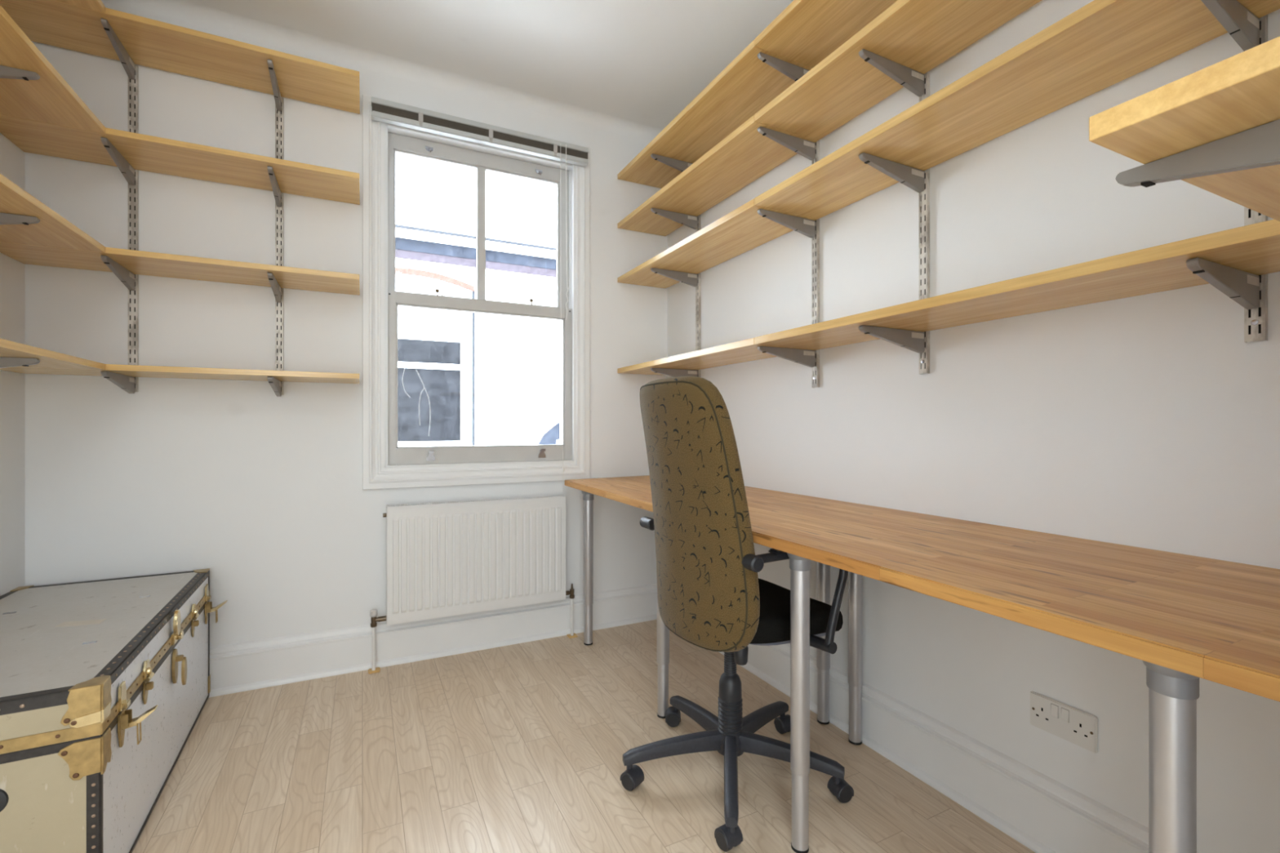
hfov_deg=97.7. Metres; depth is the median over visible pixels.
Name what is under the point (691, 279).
shelf bracket
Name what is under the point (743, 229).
shelf board
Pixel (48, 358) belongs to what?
shelf board
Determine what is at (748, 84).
shelf board
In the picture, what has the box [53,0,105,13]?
shelf board
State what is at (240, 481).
wall
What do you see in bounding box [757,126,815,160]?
shelf bracket
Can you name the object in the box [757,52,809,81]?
shelf bracket
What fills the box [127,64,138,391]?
upright
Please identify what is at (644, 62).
ceiling
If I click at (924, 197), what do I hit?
upright
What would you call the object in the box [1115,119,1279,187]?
shelf bracket
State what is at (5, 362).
shelf bracket
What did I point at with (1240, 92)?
shelf board
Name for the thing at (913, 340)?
shelf bracket
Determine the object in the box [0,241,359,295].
shelf board
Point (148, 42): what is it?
shelf board
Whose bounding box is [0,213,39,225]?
shelf bracket
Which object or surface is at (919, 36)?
shelf board
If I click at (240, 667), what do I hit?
baseboard
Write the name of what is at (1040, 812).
baseboard
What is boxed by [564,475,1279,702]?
countertop
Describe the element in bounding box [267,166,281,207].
shelf bracket
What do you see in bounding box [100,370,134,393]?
shelf bracket
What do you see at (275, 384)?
shelf bracket
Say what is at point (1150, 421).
wall
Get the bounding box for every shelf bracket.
[0,65,39,80]
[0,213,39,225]
[0,356,39,368]
[100,18,134,79]
[100,137,134,185]
[100,255,134,290]
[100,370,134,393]
[267,59,281,111]
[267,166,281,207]
[267,272,281,302]
[267,376,281,396]
[650,153,693,172]
[650,208,697,229]
[650,267,697,286]
[650,368,697,377]
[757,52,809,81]
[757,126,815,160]
[757,208,815,238]
[757,346,815,367]
[858,48,924,96]
[858,152,924,192]
[858,324,924,353]
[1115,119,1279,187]
[1186,257,1259,309]
[1200,0,1259,51]
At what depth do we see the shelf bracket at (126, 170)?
2.00 m
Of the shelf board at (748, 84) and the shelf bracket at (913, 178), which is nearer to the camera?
the shelf bracket at (913, 178)
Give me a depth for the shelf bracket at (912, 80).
1.65 m
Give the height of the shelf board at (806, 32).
0.025 m
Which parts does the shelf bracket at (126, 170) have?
hook plate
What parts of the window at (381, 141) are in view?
sash, sash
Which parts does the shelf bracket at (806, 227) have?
hook plate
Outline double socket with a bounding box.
[1030,690,1097,753]
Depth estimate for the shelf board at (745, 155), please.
2.40 m
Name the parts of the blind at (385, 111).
rail, pull cord, tilt cord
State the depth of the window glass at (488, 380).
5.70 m
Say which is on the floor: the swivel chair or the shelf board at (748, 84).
the swivel chair
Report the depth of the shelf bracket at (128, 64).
2.00 m
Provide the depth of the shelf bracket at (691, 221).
2.80 m
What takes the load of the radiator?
attached to the wall at (240, 481)
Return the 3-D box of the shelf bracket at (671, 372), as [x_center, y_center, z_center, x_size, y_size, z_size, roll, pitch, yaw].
[0.172,-0.255,2.789,0.262,0.063,0.016,0,0,-26]
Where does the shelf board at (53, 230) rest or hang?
attached to the wall at (12, 158)
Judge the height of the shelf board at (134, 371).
0.020 m
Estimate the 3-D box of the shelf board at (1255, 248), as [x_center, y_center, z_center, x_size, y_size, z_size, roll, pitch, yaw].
[0.867,-0.300,1.352,0.296,0.025,1.500,0,0,-26]
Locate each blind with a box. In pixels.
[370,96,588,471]
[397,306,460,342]
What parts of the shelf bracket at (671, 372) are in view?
hook plate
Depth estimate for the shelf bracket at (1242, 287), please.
1.01 m
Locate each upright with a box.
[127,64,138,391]
[275,97,283,395]
[695,214,700,377]
[811,140,819,387]
[919,71,929,373]
[1244,14,1267,342]
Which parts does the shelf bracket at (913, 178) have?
hook plate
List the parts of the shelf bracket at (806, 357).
hook plate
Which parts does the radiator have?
panel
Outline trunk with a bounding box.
[0,568,227,852]
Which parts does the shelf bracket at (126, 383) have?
hook plate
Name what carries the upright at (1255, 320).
attached to the wall at (1150, 421)
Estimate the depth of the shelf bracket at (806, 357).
2.06 m
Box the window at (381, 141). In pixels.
[362,94,590,489]
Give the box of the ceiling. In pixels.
[182,0,793,129]
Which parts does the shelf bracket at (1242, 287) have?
hook plate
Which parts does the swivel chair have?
arm, arm, arm, backrest, column stem, arm, adjustment knob, arm, arm, arm plate, arm, seat, armrest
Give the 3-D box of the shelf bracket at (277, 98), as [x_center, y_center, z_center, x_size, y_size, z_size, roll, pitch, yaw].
[-1.438,-1.337,2.199,0.016,0.063,0.262,0,0,-26]
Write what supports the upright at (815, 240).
attached to the wall at (1150, 421)
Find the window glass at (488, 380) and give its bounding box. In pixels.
[395,153,559,448]
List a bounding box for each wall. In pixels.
[0,133,25,595]
[25,2,666,647]
[666,0,1279,852]
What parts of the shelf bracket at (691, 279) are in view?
hook plate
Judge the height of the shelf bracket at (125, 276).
0.063 m
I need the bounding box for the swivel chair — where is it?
[620,376,853,851]
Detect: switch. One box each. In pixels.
[1050,703,1057,717]
[1061,708,1068,722]
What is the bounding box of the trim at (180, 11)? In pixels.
[101,0,662,142]
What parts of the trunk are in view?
handle mount, panel, panel, seam plate, panel, latch lever, hasp plate, lid, lock plate, hasp plate, latch lever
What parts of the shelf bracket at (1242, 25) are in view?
hook plate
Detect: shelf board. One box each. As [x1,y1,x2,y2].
[0,0,359,114]
[0,4,105,133]
[0,115,359,204]
[0,173,105,253]
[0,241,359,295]
[0,338,105,369]
[0,364,359,383]
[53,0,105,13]
[617,40,813,188]
[617,115,817,236]
[617,198,817,288]
[617,337,817,375]
[754,0,897,67]
[754,0,1041,140]
[754,0,1279,218]
[754,219,1279,349]
[1088,36,1279,221]
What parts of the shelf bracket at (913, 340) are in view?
hook plate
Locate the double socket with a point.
(1075, 726)
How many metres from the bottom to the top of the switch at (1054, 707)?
0.028 m
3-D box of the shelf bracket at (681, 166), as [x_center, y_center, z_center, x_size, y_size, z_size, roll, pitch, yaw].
[0.172,-1.300,2.789,0.262,0.063,0.016,0,0,-26]
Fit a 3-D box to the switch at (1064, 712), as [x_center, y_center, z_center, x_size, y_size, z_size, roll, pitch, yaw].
[1.034,0.702,1.360,0.004,0.028,0.016,0,0,-26]
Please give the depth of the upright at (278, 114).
2.32 m
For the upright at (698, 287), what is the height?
1.161 m
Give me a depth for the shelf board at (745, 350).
2.40 m
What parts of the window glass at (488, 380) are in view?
pane, pane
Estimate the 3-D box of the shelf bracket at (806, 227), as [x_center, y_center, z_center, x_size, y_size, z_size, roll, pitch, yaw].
[0.539,-0.743,2.050,0.262,0.063,0.016,0,0,-26]
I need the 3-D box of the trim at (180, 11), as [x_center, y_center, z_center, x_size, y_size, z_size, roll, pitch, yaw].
[-1.005,-1.607,2.546,2.616,0.055,0.055,0,0,-26]
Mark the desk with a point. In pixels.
(1188, 619)
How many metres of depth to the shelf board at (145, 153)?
2.03 m
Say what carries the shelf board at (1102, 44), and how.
attached to the wall at (1150, 421)
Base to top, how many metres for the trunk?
0.501 m
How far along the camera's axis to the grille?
2.62 m
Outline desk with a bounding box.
[564,475,1279,852]
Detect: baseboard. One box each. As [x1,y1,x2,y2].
[208,583,657,697]
[718,643,1197,852]
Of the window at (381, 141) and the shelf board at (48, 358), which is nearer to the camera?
the shelf board at (48, 358)
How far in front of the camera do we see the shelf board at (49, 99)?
1.62 m
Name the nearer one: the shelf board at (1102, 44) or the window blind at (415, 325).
the shelf board at (1102, 44)
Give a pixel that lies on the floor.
(519, 748)
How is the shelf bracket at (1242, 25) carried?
attached to the upright at (1255, 320)
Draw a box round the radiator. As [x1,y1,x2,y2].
[368,495,577,673]
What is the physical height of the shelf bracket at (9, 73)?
0.063 m
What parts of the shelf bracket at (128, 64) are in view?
hook plate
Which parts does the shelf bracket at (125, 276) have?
hook plate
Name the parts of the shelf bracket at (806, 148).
hook plate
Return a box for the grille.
[386,495,565,508]
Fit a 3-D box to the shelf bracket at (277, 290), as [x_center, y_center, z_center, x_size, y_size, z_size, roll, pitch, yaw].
[-1.438,-0.543,2.199,0.016,0.063,0.262,0,0,-26]
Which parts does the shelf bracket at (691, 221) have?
hook plate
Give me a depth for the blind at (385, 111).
2.63 m
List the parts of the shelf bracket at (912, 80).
hook plate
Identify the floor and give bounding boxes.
[131,619,1035,852]
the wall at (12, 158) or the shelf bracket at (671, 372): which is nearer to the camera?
the wall at (12, 158)

